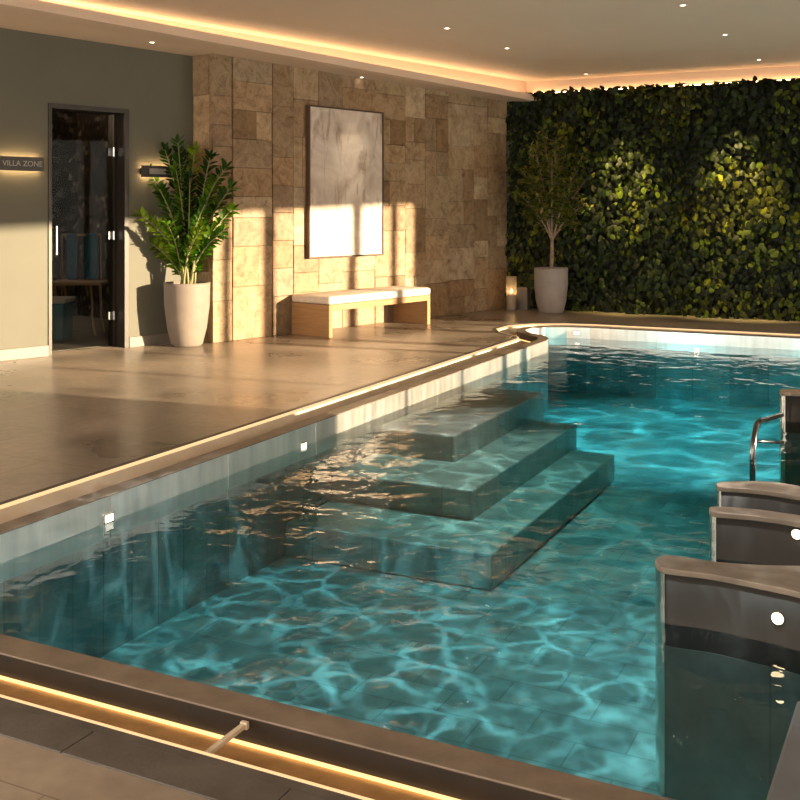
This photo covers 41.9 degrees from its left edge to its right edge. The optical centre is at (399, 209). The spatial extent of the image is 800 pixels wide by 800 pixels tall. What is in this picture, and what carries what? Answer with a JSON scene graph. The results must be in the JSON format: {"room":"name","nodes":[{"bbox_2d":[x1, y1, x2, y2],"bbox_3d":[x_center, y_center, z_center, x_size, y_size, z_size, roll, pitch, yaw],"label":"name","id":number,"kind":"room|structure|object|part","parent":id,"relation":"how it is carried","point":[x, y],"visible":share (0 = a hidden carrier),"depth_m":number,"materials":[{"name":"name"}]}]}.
{"room":"spa","nodes":[
{"label":"spa","id":0,"kind":"room"},
{"bbox_2d":[52,111,107,318],"bbox_3d":[-4.338,-0.040,11.096,3.050,2.780,3.743,0,0,44],"label":"wall","id":1,"kind":"structure","parent":0,"point":[79,140],"depth_m":13.18,"materials":[{"name":"glass"}]},
{"bbox_2d":[52,315,107,351],"bbox_3d":[-4.302,1.347,11.061,2.950,0.006,3.543,0,0,44],"label":"floor","id":2,"kind":"structure","parent":0,"point":[83,335],"depth_m":11.10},
{"bbox_2d":[52,296,74,340],"bbox_3d":[-3.551,1.126,10.850,0.260,0.436,0.360,0,0,0],"label":"stool","id":3,"kind":"object","parent":2,"relation":"on","point":[62,306],"visible":0.68,"depth_m":10.70,"materials":[{"name":"fabric"}]},
{"bbox_3d":[-3.551,0.933,10.850,0.260,0.050,0.360,0,0,0],"label":"seat","id":4,"kind":"part","parent":3,"relation":"part of","materials":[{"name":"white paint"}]},
{"bbox_2d":[52,280,107,335],"bbox_3d":[-3.471,1.057,11.300,0.584,0.578,0.400,0,0,0],"label":"console table","id":5,"kind":"object","parent":2,"relation":"on","point":[64,283],"visible":0.66,"depth_m":11.13,"materials":[{"name":"brown wood"}]},
{"bbox_3d":[-3.274,1.074,11.140,0.078,0.545,0.028,0,0,0],"label":"leg","id":6,"kind":"part","parent":5,"relation":"part of","materials":[{"name":"brown wood"}]},
{"bbox_3d":[-3.274,1.074,11.460,0.078,0.545,0.028,0,0,0],"label":"leg","id":7,"kind":"part","parent":5,"relation":"part of","materials":[{"name":"brown wood"}]},
{"bbox_2d":[61,233,101,328],"bbox_3d":[-3.596,0.803,11.800,0.460,1.082,0.044,0,0,0],"label":"towel rack","id":8,"kind":"object","parent":2,"relation":"on","point":[91,238],"visible":0.93,"depth_m":11.78,"materials":[{"name":"brown wood"}]},
{"bbox_2d":[67,233,76,278],"bbox_3d":[-3.702,0.522,11.800,0.110,0.520,0.044,0,0,0],"label":"towel","id":9,"kind":"object","parent":8,"relation":"hanging from","point":[71,237],"depth_m":11.78,"materials":[{"name":"blue fabric"}]},
{"bbox_2d":[86,233,97,278],"bbox_3d":[-3.482,0.522,11.800,0.130,0.520,0.044,0,0,0],"label":"towel","id":10,"kind":"object","parent":8,"relation":"hanging from","point":[91,238],"depth_m":11.78,"materials":[{"name":"blue fabric"}]},
{"bbox_2d":[0,28,193,349],"bbox_3d":[-3.968,-0.215,9.110,0.250,3.130,5.083,0,0,44],"label":"wall","id":11,"kind":"structure","parent":0,"point":[37,70],"depth_m":9.82,"materials":[{"name":"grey paint"}]},
{"bbox_2d":[0,156,43,170],"bbox_3d":[-3.424,-0.417,9.438,0.072,0.127,0.411,0,0,44],"label":"wall sign","id":12,"kind":"object","parent":11,"relation":"attached to","point":[12,163],"visible":1,"depth_m":9.41,"materials":[{"name":"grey metal"}]},
{"bbox_2d":[0,333,170,360],"bbox_3d":[-3.893,1.300,8.995,0.018,0.100,5.023,0,0,44],"label":"baseboard","id":13,"kind":"structure","parent":11,"relation":"attached to","point":[37,351],"depth_m":9.61,"materials":[{"name":"stone"}]},
{"bbox_2d":[48,103,128,355],"bbox_3d":[-3.047,0.180,10.049,0.262,2.340,0.843,0,0,44],"label":"door","id":14,"kind":"structure","parent":11,"relation":"in","point":[118,119],"depth_m":10.25,"materials":[{"name":"brown metal"}]},
{"bbox_3d":[-3.247,0.285,9.846,0.067,0.270,0.024,0,0,44],"label":"handle","id":15,"kind":"part","parent":14,"relation":"part of","materials":[{"name":"silver metal"}]},
{"bbox_2d":[140,165,171,177],"bbox_3d":[-2.434,-0.384,10.456,0.072,0.115,0.382,0,0,44],"label":"wall sign","id":16,"kind":"object","parent":11,"relation":"attached to","point":[145,170],"visible":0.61,"depth_m":10.39,"materials":[{"name":"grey metal"}]},
{"bbox_3d":[-2.416,-0.385,10.425,0.002,0.055,0.191,0,0,44],"label":"name panel","id":17,"kind":"part","parent":16,"relation":"part of","materials":[{"name":"grey metal"}]},
{"bbox_2d":[0,0,539,101],"bbox_3d":[-2.982,-1.642,10.342,13.340,0.340,4.432,0,0,-40],"label":"ceiling","id":18,"kind":"structure","parent":0,"point":[179,38],"depth_m":10.08,"materials":[{"name":"paint"}]},
{"bbox_2d":[5,0,526,100],"bbox_3d":[-2.204,-1.805,9.827,0.040,0.644,12.591,0,0,40],"label":"trim","id":19,"kind":"structure","parent":18,"relation":"attached to","point":[499,82],"depth_m":11.91,"materials":[{"name":"paint"}]},
{"bbox_2d":[193,53,506,342],"bbox_3d":[-0.348,-0.130,12.623,0.370,2.960,5.100,0,0,41],"label":"stone wall","id":20,"kind":"structure","parent":0,"point":[445,166],"depth_m":11.99,"materials":[{"name":"stone"}]},
{"bbox_2d":[306,105,383,258],"bbox_3d":[-0.617,-0.313,11.992,0.058,1.698,1.219,0,0,41],"label":"painting","id":21,"kind":"object","parent":20,"relation":"attached to","point":[345,147],"visible":1,"depth_m":11.95,"materials":[{"name":"white fabric"}]},
{"bbox_2d":[0,308,799,799],"bbox_3d":[-0.270,1.350,7.937,23.641,0.001,25.233,0,0,0],"label":"floor","id":22,"kind":"structure","parent":0,"point":[67,415],"depth_m":7.90,"materials":[{"name":"ceramic"}]},
{"bbox_2d":[0,705,329,799],"bbox_3d":[-0.008,1.353,2.248,6.594,0.014,0.115,0,0,26],"label":"tiles","id":23,"kind":"structure","parent":22,"relation":"on","point":[207,781],"depth_m":2.55,"materials":[{"name":"tile"}]},
{"bbox_2d":[131,134,240,346],"bbox_3d":[-2.120,0.292,10.323,1.057,2.116,0.610,0,0,0],"label":"potted plant","id":24,"kind":"object","parent":22,"relation":"on","point":[186,301],"visible":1,"depth_m":10.30,"materials":[{"name":"green plant"}]},
{"bbox_3d":[-2.120,0.059,10.327,0.870,1.451,0.467,0,0,0],"label":"stem","id":25,"kind":"part","parent":24,"relation":"part of","materials":[{"name":"green plant"}]},
{"bbox_3d":[-2.119,1.035,10.397,0.456,0.630,0.456,0,0,0],"label":"planter","id":26,"kind":"part","parent":24,"relation":"part of","materials":[{"name":"ceramic"}]},
{"bbox_2d":[292,286,429,337],"bbox_3d":[-0.409,1.133,11.873,0.570,0.433,1.757,0,0,39],"label":"bench","id":27,"kind":"object","parent":22,"relation":"on","point":[311,312],"visible":1,"depth_m":11.37,"materials":[{"name":"brown wood"}]},
{"bbox_3d":[-0.948,1.177,11.220,0.560,0.345,0.055,0,0,39],"label":"leg","id":28,"kind":"part","parent":27,"relation":"part of","materials":[{"name":"brown wood"}]},
{"bbox_2d":[292,286,429,304],"bbox_3d":[-0.409,0.961,11.873,0.570,0.087,1.757,0,0,39],"label":"cushion","id":29,"kind":"object","parent":27,"relation":"on","point":[386,294],"depth_m":11.62,"materials":[{"name":"fabric"}]},
{"bbox_3d":[0.126,1.177,12.528,0.560,0.345,0.055,0,0,39],"label":"leg","id":30,"kind":"part","parent":27,"relation":"part of","materials":[{"name":"brown wood"}]},
{"bbox_2d":[506,289,516,310],"bbox_3d":[1.498,1.122,14.037,0.140,0.457,0.140,0,0,0],"label":"candle lantern","id":31,"kind":"object","parent":22,"relation":"on","point":[511,296],"visible":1,"depth_m":13.99,"materials":[{"name":"beige wax"}]},
{"bbox_2d":[508,289,514,308],"bbox_3d":[1.498,1.188,14.037,0.101,0.267,0.101,0,0,0],"label":"candle","id":32,"kind":"object","parent":31,"relation":"on","point":[511,296],"depth_m":13.99,"materials":[{"name":"wax"}]},
{"bbox_2d":[516,286,530,309],"bbox_3d":[1.679,1.196,14.207,0.163,0.307,0.140,0,0,27],"label":"box","id":33,"kind":"object","parent":22,"relation":"on","point":[523,294],"visible":0.95,"depth_m":14.14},
{"bbox_2d":[512,129,594,313],"bbox_3d":[2.019,0.141,13.790,1.157,2.418,0.680,0,0,-5],"label":"potted tree","id":34,"kind":"object","parent":22,"relation":"on","point":[551,282],"visible":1,"depth_m":13.68,"materials":[{"name":"green plant"}]},
{"bbox_3d":[1.991,1.055,13.779,0.444,0.590,0.444,0,0,0],"label":"planter","id":35,"kind":"part","parent":34,"relation":"part of","materials":[{"name":"white ceramic"}]},
{"bbox_2d":[505,75,799,320],"bbox_3d":[4.457,-0.113,12.882,6.880,3.084,0.477,0,0,27],"label":"wall","id":36,"kind":"structure","parent":22,"relation":"on","point":[694,190],"depth_m":13.40,"materials":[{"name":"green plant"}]},
{"bbox_2d":[527,65,799,92],"bbox_3d":[4.813,-1.705,12.938,7.500,0.150,0.050,0,0,27],"label":"trim","id":37,"kind":"structure","parent":36,"relation":"attached to","point":[782,72],"depth_m":13.58,"materials":[{"name":"paint"}]},
{"bbox_2d":[555,79,789,92],"bbox_3d":[4.932,-1.607,12.820,6.980,0.012,0.020,0,0,27],"label":"light strip","id":38,"kind":"object","parent":36,"relation":"attached to","point":[785,79],"visible":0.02,"depth_m":13.41,"materials":[{"name":"white plastic"}]},
{"bbox_2d":[0,327,799,582],"bbox_3d":[2.213,1.457,6.809,5.850,0.206,9.332,0,0,26],"label":"wall","id":39,"kind":"structure","parent":0,"point":[35,545],"depth_m":6.20,"materials":[{"name":"white tile"}]},
{"bbox_2d":[103,511,113,524],"bbox_3d":[-1.379,1.460,4.950,0.014,0.052,0.072,0,0,26],"label":"pool light","id":40,"kind":"object","parent":39,"relation":"attached to","point":[108,518],"visible":1,"depth_m":4.94,"materials":[{"name":"metal"}]},
{"bbox_2d":[204,720,248,753],"bbox_3d":[-0.454,1.371,2.699,0.022,0.019,0.196,0,0,26],"label":"bracket","id":41,"kind":"object","parent":39,"relation":"attached to","point":[244,725],"visible":0.8,"depth_m":2.71,"materials":[{"name":"metal"}]},
{"bbox_2d":[0,339,528,799],"bbox_3d":[2.212,1.431,6.808,6.040,0.007,9.520,0,0,26],"label":"light strip","id":42,"kind":"object","parent":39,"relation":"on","point":[325,765],"visible":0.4,"depth_m":2.80,"materials":[{"name":"plastic"}]},
{"bbox_2d":[300,441,306,450],"bbox_3d":[-0.602,1.475,6.528,0.014,0.052,0.072,0,0,26],"label":"pool light","id":43,"kind":"object","parent":39,"relation":"attached to","point":[303,445],"visible":1,"depth_m":6.51,"materials":[{"name":"metal"}]},
{"bbox_2d":[0,323,790,799],"bbox_3d":[2.212,1.353,6.808,6.550,0.014,10.030,0,0,26],"label":"trim","id":44,"kind":"structure","parent":39,"relation":"attached to","point":[292,784],"depth_m":2.71,"materials":[{"name":"stone"}]},
{"bbox_2d":[0,345,799,657],"bbox_3d":[2.212,1.830,6.808,5.850,0.540,9.330,0,0,26],"label":"wall tile","id":45,"kind":"structure","parent":39,"relation":"attached to","point":[94,600],"depth_m":5.75,"materials":[{"name":"teal tile"}]},
{"bbox_2d":[0,326,799,799],"bbox_3d":[2.212,1.353,6.808,6.050,0.007,9.530,0,0,26],"label":"pool coping","id":46,"kind":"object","parent":39,"relation":"on","point":[537,779],"depth_m":2.87,"materials":[{"name":"stone"}]},
{"bbox_2d":[0,325,799,799],"bbox_3d":[2.212,1.393,6.808,6.520,0.085,10.000,0,0,26],"label":"trim","id":47,"kind":"structure","parent":39,"relation":"attached to","point":[441,781],"depth_m":2.90,"materials":[{"name":"brown stone"}]},
{"bbox_2d":[0,323,799,799],"bbox_3d":[2.212,1.355,6.808,6.478,0.015,9.958,0,0,26],"label":"light strip","id":48,"kind":"object","parent":47,"relation":"on","point":[5,505],"visible":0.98,"depth_m":5.36,"materials":[{"name":"white plastic"}]},
{"bbox_2d":[50,0,799,81],"bbox_3d":[-0.225,-1.830,7.915,16.600,0.100,20.000,0,0,26],"label":"ceiling","id":49,"kind":"structure","parent":0,"point":[546,39],"depth_m":10.25,"materials":[{"name":"paint"}]},
{"bbox_2d":[100,391,778,799],"bbox_3d":[2.445,2.100,6.713,8.905,0.001,10.764,0,0,0],"label":"floor","id":50,"kind":"structure","parent":0,"point":[553,666],"depth_m":5.28,"materials":[{"name":"tile"}]},
{"bbox_2d":[286,387,613,590],"bbox_3d":[0.579,1.817,7.415,1.336,0.564,3.071,0,0,26],"label":"steps","id":51,"kind":"structure","parent":50,"relation":"on","point":[419,507],"depth_m":6.72,"materials":[{"name":"tile"}]},
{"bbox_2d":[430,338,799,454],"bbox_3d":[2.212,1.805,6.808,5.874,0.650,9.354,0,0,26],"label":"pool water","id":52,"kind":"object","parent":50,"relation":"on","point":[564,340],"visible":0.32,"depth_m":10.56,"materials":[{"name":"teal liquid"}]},
{"bbox_2d":[655,555,799,799],"bbox_3d":[1.335,1.690,3.701,0.833,0.820,0.565,0,0,26],"label":"wall","id":53,"kind":"structure","parent":50,"relation":"on","point":[728,634],"depth_m":3.66,"materials":[{"name":"stone"}]},
{"bbox_2d":[771,611,784,624],"bbox_3d":[1.285,1.387,3.552,0.050,0.050,0.010,0,0,37],"label":"lamp","id":54,"kind":"object","parent":53,"relation":"attached to","point":[777,617],"depth_m":3.54,"materials":[{"name":"metal"}]},
{"bbox_2d":[709,506,799,565],"bbox_3d":[1.664,1.690,4.310,0.764,0.820,0.169,0,0,33],"label":"wall","id":55,"kind":"structure","parent":50,"relation":"on","point":[737,535],"depth_m":4.38,"materials":[{"name":"tile"}]},
{"bbox_2d":[791,528,799,539],"bbox_3d":[1.631,1.331,4.293,0.050,0.050,0.010,0,0,37],"label":"lamp","id":56,"kind":"object","parent":55,"relation":"attached to","point":[795,532],"depth_m":4.29,"materials":[{"name":"metal"}]},
{"bbox_2d":[716,481,799,514],"bbox_3d":[1.832,1.690,4.737,0.761,0.820,0.226,0,0,34],"label":"wall","id":57,"kind":"structure","parent":50,"relation":"on","point":[760,495],"depth_m":4.80,"materials":[{"name":"stone"}]},
{"bbox_2d":[749,413,784,480],"bbox_3d":[2.413,1.690,6.708,0.150,0.820,1.207,0,0,27],"label":"handrail","id":58,"kind":"object","parent":50,"relation":"on","point":[752,461],"visible":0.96,"depth_m":6.22,"materials":[{"name":"metal"}]},
{"bbox_2d":[766,701,799,799],"bbox_3d":[1.171,1.782,2.788,0.303,0.635,1.028,0,0,26],"label":"bench","id":59,"kind":"object","parent":50,"relation":"on","point":[785,785],"visible":1,"depth_m":2.74,"materials":[{"name":"stone"}]},
{"bbox_2d":[779,389,799,485],"bbox_3d":[2.995,1.690,7.363,0.604,0.820,0.320,0,0,22],"label":"wall","id":60,"kind":"structure","parent":50,"relation":"on","point":[789,399],"depth_m":7.31,"materials":[{"name":"metal"}]}
]}

